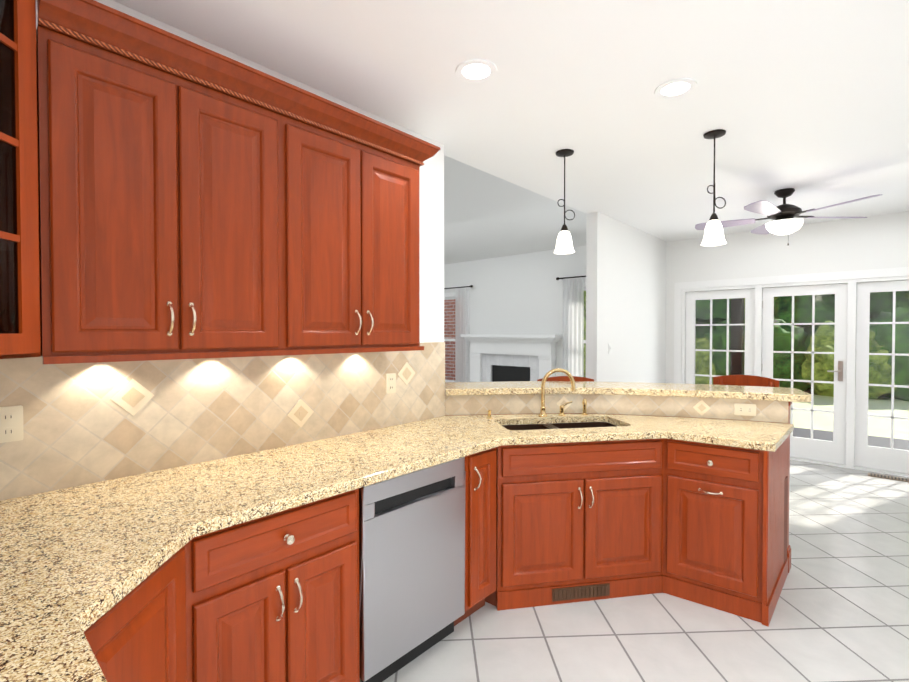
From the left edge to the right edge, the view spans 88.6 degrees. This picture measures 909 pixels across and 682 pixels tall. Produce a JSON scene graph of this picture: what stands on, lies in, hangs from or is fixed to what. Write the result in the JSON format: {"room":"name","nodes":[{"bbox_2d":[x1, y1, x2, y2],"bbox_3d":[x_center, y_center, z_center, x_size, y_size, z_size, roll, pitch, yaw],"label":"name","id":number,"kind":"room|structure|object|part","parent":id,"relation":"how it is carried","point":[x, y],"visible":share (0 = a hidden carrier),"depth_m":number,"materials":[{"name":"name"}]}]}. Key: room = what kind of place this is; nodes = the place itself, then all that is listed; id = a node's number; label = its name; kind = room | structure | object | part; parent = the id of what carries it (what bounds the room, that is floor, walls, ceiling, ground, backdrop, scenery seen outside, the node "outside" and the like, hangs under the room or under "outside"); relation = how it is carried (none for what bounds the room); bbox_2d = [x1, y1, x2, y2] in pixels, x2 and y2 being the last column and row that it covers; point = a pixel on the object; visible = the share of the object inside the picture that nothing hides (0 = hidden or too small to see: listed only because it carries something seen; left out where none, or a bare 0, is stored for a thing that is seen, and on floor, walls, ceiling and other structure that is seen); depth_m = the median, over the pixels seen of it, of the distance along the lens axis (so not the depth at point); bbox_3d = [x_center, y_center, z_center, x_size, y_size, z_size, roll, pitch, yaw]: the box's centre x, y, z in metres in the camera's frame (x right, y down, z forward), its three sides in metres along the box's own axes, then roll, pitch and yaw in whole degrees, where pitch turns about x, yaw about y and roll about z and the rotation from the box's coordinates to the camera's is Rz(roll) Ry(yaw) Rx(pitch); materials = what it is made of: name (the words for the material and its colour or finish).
{"room":"kitchen","nodes":[
{"label":"kitchen","id":0,"kind":"room"},
{"bbox_2d":[0,0,444,500],"bbox_3d":[-1.022,0.078,2.079,0.139,2.680,2.730,1,1,42],"label":"wall","id":1,"kind":"structure","parent":0,"point":[64,426],"depth_m":1.97,"materials":[{"name":"beige tile"}]},
{"bbox_2d":[0,405,23,442],"bbox_3d":[-1.449,0.271,1.514,0.009,0.115,0.072,1,1,42],"label":"outlet","id":2,"kind":"object","parent":1,"relation":"attached to","point":[11,416],"depth_m":1.52,"materials":[{"name":"beige plastic"}]},
{"bbox_2d":[0,0,75,363],"bbox_3d":[-1.398,-0.585,1.046,0.706,1.270,0.701,1,1,42],"label":"upper cabinet","id":3,"kind":"object","parent":1,"relation":"attached to","point":[38,317],"depth_m":1.30,"materials":[{"name":"brown wood"}]},
{"bbox_3d":[-1.167,-0.526,1.056,0.003,1.018,0.386,0,1,-3],"label":"corner door glass","id":4,"kind":"part","parent":3,"relation":"part of","materials":[{"name":"brown glass"}]},
{"bbox_3d":[-1.177,-0.537,1.056,0.040,1.175,0.552,0,1,-3],"label":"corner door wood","id":5,"kind":"part","parent":3,"relation":"part of","materials":[{"name":"brown wood"}]},
{"bbox_2d":[68,0,287,359],"bbox_3d":[-1.054,-0.483,1.710,0.326,1.045,0.733,1,1,42],"label":"upper cabinet","id":6,"kind":"object","parent":1,"relation":"attached to","point":[165,195],"depth_m":1.57,"materials":[{"name":"brown wood"}]},
{"bbox_3d":[-0.790,0.045,2.012,0.324,0.022,1.522,1,1,42],"label":"light rail","id":7,"kind":"part","parent":6,"relation":"part of","materials":[{"name":"brown wood"}]},
{"bbox_2d":[288,88,427,351],"bbox_3d":[-0.549,-0.492,2.267,0.326,1.045,0.771,1,1,42],"label":"upper cabinet","id":8,"kind":"object","parent":1,"relation":"attached to","point":[354,234],"depth_m":2.11,"materials":[{"name":"brown wood"}]},
{"bbox_3d":[-0.788,-0.923,1.996,0.326,0.015,1.524,1,1,42],"label":"rope trim","id":9,"kind":"part","parent":8,"relation":"part of","materials":[{"name":"brown wood"}]},
{"bbox_3d":[-0.748,-0.963,1.997,0.384,0.095,1.582,1,1,42],"label":"crown","id":10,"kind":"part","parent":8,"relation":"part of","materials":[{"name":"brown wood"}]},
{"bbox_2d":[386,373,395,393],"bbox_3d":[-0.368,0.246,2.706,0.009,0.115,0.072,1,1,42],"label":"outlet","id":11,"kind":"object","parent":1,"relation":"attached to","point":[390,377],"depth_m":2.70,"materials":[{"name":"beige plastic"}]},
{"bbox_2d":[113,0,908,241],"bbox_3d":[2.053,-1.324,2.232,4.460,0.120,7.400,1,1,42],"label":"ceiling","id":12,"kind":"structure","parent":0,"point":[807,101],"depth_m":2.32,"materials":[{"name":"white paint"}]},
{"bbox_2d":[455,59,496,82],"bbox_3d":[0.102,-1.259,2.179,0.196,0.008,0.196,1,1,42],"label":"recessed light","id":13,"kind":"object","parent":12,"relation":"in","point":[476,71],"visible":1,"depth_m":2.17,"materials":[{"name":"white glass"}]},
{"bbox_2d":[554,149,574,253],"bbox_3d":[0.747,-0.940,3.165,0.142,0.676,0.142,0,1,-2],"label":"pendant light","id":14,"kind":"object","parent":12,"relation":"hanging from","point":[564,244],"visible":1,"depth_m":3.14,"materials":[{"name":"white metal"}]},
{"bbox_3d":[0.747,-0.675,3.170,0.142,0.146,0.142,0,1,-2],"label":"lamp shade","id":15,"kind":"part","parent":14,"relation":"part of","materials":[{"name":"white glass"}]},
{"bbox_2d":[654,78,696,98],"bbox_3d":[1.107,-1.262,2.335,0.196,0.008,0.196,1,1,42],"label":"recessed light","id":16,"kind":"object","parent":12,"relation":"in","point":[675,88],"visible":1,"depth_m":2.33,"materials":[{"name":"white glass"}]},
{"bbox_2d":[701,129,726,245],"bbox_3d":[1.597,-0.935,2.867,0.142,0.676,0.142,0,1,-2],"label":"pendant light","id":17,"kind":"object","parent":12,"relation":"hanging from","point":[713,234],"visible":0.98,"depth_m":2.85,"materials":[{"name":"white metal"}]},
{"bbox_3d":[1.597,-0.670,2.872,0.142,0.146,0.142,0,1,-2],"label":"lamp shade","id":18,"kind":"part","parent":17,"relation":"part of","materials":[{"name":"white glass"}]},
{"bbox_2d":[695,188,882,245],"bbox_3d":[2.808,-1.055,4.041,1.295,0.475,1.318,1,1,30],"label":"ceiling fan","id":19,"kind":"object","parent":12,"relation":"hanging from","point":[783,216],"visible":1,"depth_m":3.94,"materials":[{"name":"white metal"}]},
{"bbox_3d":[2.827,-1.054,4.021,0.472,0.475,0.484,1,1,30],"label":"motor","id":20,"kind":"part","parent":19,"relation":"part of","materials":[{"name":"brown metal"}]},
{"bbox_3d":[2.837,-0.968,4.011,0.270,0.103,0.270,1,1,30],"label":"lamp shade","id":21,"kind":"part","parent":19,"relation":"part of","materials":[{"name":"white glass"}]},
{"bbox_2d":[444,245,585,381],"bbox_3d":[0.736,-1.034,8.290,5.620,4.700,0.200,1,1,42],"label":"wall","id":22,"kind":"structure","parent":0,"point":[518,294],"depth_m":7.85,"materials":[{"name":"white paint"}]},
{"bbox_2d":[444,285,472,288],"bbox_3d":[-0.279,-0.996,8.988,1.700,0.050,0.120,1,1,42],"label":"curtain rod","id":23,"kind":"object","parent":22,"relation":"attached to","point":[471,286],"visible":0.48,"depth_m":8.57,"materials":[{"name":"brown metal"}]},
{"bbox_2d":[455,288,465,381],"bbox_3d":[0.108,0.155,8.607,0.250,2.250,0.060,1,1,42],"label":"curtain","id":24,"kind":"object","parent":23,"relation":"hanging from","point":[460,308],"visible":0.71,"depth_m":8.59,"materials":[{"name":"white fabric"}]},
{"bbox_2d":[556,276,585,279],"bbox_3d":[2.137,-0.960,6.799,1.440,0.050,0.120,1,1,42],"label":"curtain rod","id":25,"kind":"object","parent":22,"relation":"attached to","point":[557,278],"visible":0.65,"depth_m":7.09,"materials":[{"name":"brown metal"}]},
{"bbox_2d":[562,278,583,376],"bbox_3d":[1.798,0.181,7.077,0.350,2.250,0.060,1,1,42],"label":"curtain","id":26,"kind":"object","parent":25,"relation":"hanging from","point":[573,326],"visible":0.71,"depth_m":7.06,"materials":[{"name":"white fabric"}]},
{"bbox_2d":[444,155,585,263],"bbox_3d":[-1.333,-2.165,5.988,5.620,1.637,6.360,1,1,42],"label":"ceiling","id":27,"kind":"structure","parent":0,"point":[487,215],"depth_m":6.83,"materials":[{"name":"white paint"}]},
{"bbox_2d":[586,212,665,382],"bbox_3d":[2.102,0.021,5.530,0.135,2.680,2.080,1,1,42],"label":"wall column","id":28,"kind":"structure","parent":0,"point":[625,302],"depth_m":5.22,"materials":[{"name":"white paint"}]},
{"bbox_2d":[383,460,908,681],"bbox_3d":[-0.029,1.414,4.164,10.080,0.060,7.400,1,1,42],"label":"floor","id":29,"kind":"structure","parent":0,"point":[841,612],"depth_m":2.30,"materials":[{"name":"beige tile"}]},
{"bbox_2d":[0,421,793,681],"bbox_3d":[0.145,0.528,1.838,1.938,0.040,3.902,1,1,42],"label":"base cabinet","id":30,"kind":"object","parent":29,"relation":"on","point":[349,557],"depth_m":1.80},
{"bbox_3d":[-0.754,0.945,1.105,0.020,0.729,0.423,0,1,-3],"label":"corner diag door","id":31,"kind":"part","parent":30,"relation":"part of","materials":[{"name":"brown wood"}]},
{"bbox_3d":[-0.563,0.648,1.552,0.020,0.149,0.566,1,1,42],"label":"drawer","id":32,"kind":"part","parent":30,"relation":"part of","materials":[{"name":"brown wood"}]},
{"bbox_2d":[359,457,465,681],"bbox_3d":[-0.386,0.981,2.213,0.642,0.870,0.596,1,1,42],"label":"dishwasher","id":33,"kind":"object","parent":30,"relation":"in","point":[412,524],"depth_m":1.96,"materials":[{"name":"silver metal"}]},
{"bbox_3d":[0.142,0.925,2.334,0.020,0.729,0.206,1,1,42],"label":"door","id":34,"kind":"part","parent":30,"relation":"part of","materials":[{"name":"brown wood"}]},
{"bbox_2d":[487,368,616,429],"bbox_3d":[0.619,0.456,2.837,0.782,0.552,0.789,1,1,42],"label":"sink","id":35,"kind":"object","parent":30,"relation":"in","point":[531,406],"depth_m":3.08,"materials":[{"name":"black metal"}]},
{"bbox_2d":[552,583,609,601],"bbox_3d":[0.685,1.359,2.518,0.330,0.065,0.010,0,1,-10],"label":"vent grille","id":36,"kind":"object","parent":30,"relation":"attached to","point":[562,592],"depth_m":2.52,"materials":[{"name":"brown metal"}]},
{"bbox_2d":[461,334,562,381],"bbox_3d":[0.828,0.607,7.756,1.910,1.435,0.500,1,1,42],"label":"fireplace","id":37,"kind":"object","parent":29,"relation":"on","point":[509,357],"visible":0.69,"depth_m":7.82,"materials":[{"name":"white"}]},
{"bbox_2d":[537,376,593,380],"bbox_3d":[0.863,0.830,3.877,0.480,1.122,0.501,0,1,-3],"label":"bar stool","id":38,"kind":"object","parent":29,"relation":"on","point":[563,378],"visible":0.04,"depth_m":3.62,"materials":[{"name":"brown wood"}]},
{"bbox_2d":[405,392,775,479],"bbox_3d":[0.632,0.887,2.631,1.814,1.045,0.828,1,1,42],"label":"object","id":39,"kind":"structure","parent":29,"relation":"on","point":[706,449],"depth_m":2.57,"materials":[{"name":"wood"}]},
{"bbox_3d":[0.653,1.355,2.776,0.963,0.105,0.508,0,1,-10],"label":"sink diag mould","id":40,"kind":"part","parent":39,"relation":"part of","materials":[{"name":"brown wood"}]},
{"bbox_3d":[0.699,0.632,2.512,0.915,0.149,0.020,0,1,-10],"label":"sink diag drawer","id":41,"kind":"part","parent":39,"relation":"part of","materials":[{"name":"brown wood"}]},
{"bbox_2d":[445,372,810,435],"bbox_3d":[1.027,0.332,3.133,2.113,0.043,1.604,1,1,42],"label":"countertop","id":42,"kind":"structure","parent":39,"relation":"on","point":[765,411],"depth_m":3.02,"materials":[{"name":"beige stone"}]},
{"bbox_3d":[2.016,0.883,2.882,0.107,1.045,0.098,1,1,42],"label":"peninsula post","id":43,"kind":"part","parent":42,"relation":"part of","materials":[{"name":"brown wood"}]},
{"bbox_3d":[1.504,1.356,2.679,0.474,0.105,0.508,1,1,36],"label":"peninsula mould","id":44,"kind":"part","parent":39,"relation":"part of","materials":[{"name":"brown wood"}]},
{"bbox_3d":[1.353,1.017,2.466,0.426,0.540,0.020,1,1,36],"label":"peninsula door","id":45,"kind":"part","parent":39,"relation":"part of","materials":[{"name":"brown wood"}]},
{"bbox_3d":[1.353,0.633,2.460,0.426,0.149,0.020,1,1,36],"label":"peninsula drawer","id":46,"kind":"part","parent":39,"relation":"part of","materials":[{"name":"brown wood"}]},
{"bbox_2d":[713,375,779,386],"bbox_3d":[2.167,0.835,3.555,0.480,1.122,0.501,1,1,42],"label":"bar stool","id":47,"kind":"object","parent":29,"relation":"on","point":[746,380],"visible":0.15,"depth_m":3.72,"materials":[{"name":"brown wood"}]},
{"bbox_2d":[868,473,908,481],"bbox_3d":[4.381,1.372,4.675,0.350,0.007,0.120,1,1,42],"label":"floor vent","id":48,"kind":"object","parent":29,"relation":"in","point":[889,477],"visible":1,"depth_m":4.68,"materials":[{"name":"brown"}]},
{"bbox_2d":[444,211,908,476],"bbox_3d":[2.708,0.005,6.485,9.170,2.680,0.250,1,1,42],"label":"wall","id":49,"kind":"structure","parent":0,"point":[851,264],"depth_m":5.24,"materials":[{"name":"white paint"}]},
{"bbox_3d":[3.981,0.294,5.333,2.264,1.631,0.004,1,1,42],"label":"french door glass","id":50,"kind":"part","parent":49,"relation":"part of","materials":[{"name":"clear glass"}]},
{"bbox_2d":[762,301,842,380],"bbox_3d":[3.909,0.320,5.334,0.826,1.590,0.056,1,1,42],"label":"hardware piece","id":51,"kind":"object","parent":49,"relation":"attached to","point":[840,371],"visible":0.77,"depth_m":5.08,"materials":[{"name":"silver metal"}]},
{"label":"outside","id":52,"kind":"structure","parent":0,"visible":0},
{"bbox_2d":[444,291,908,454],"bbox_3d":[27.562,-5.668,33.461,80.000,14.866,73.240,1,1,42],"label":"garden","id":53,"kind":"object","parent":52,"point":[781,345],"depth_m":11.47,"materials":[{"name":"green plant"}]}
]}

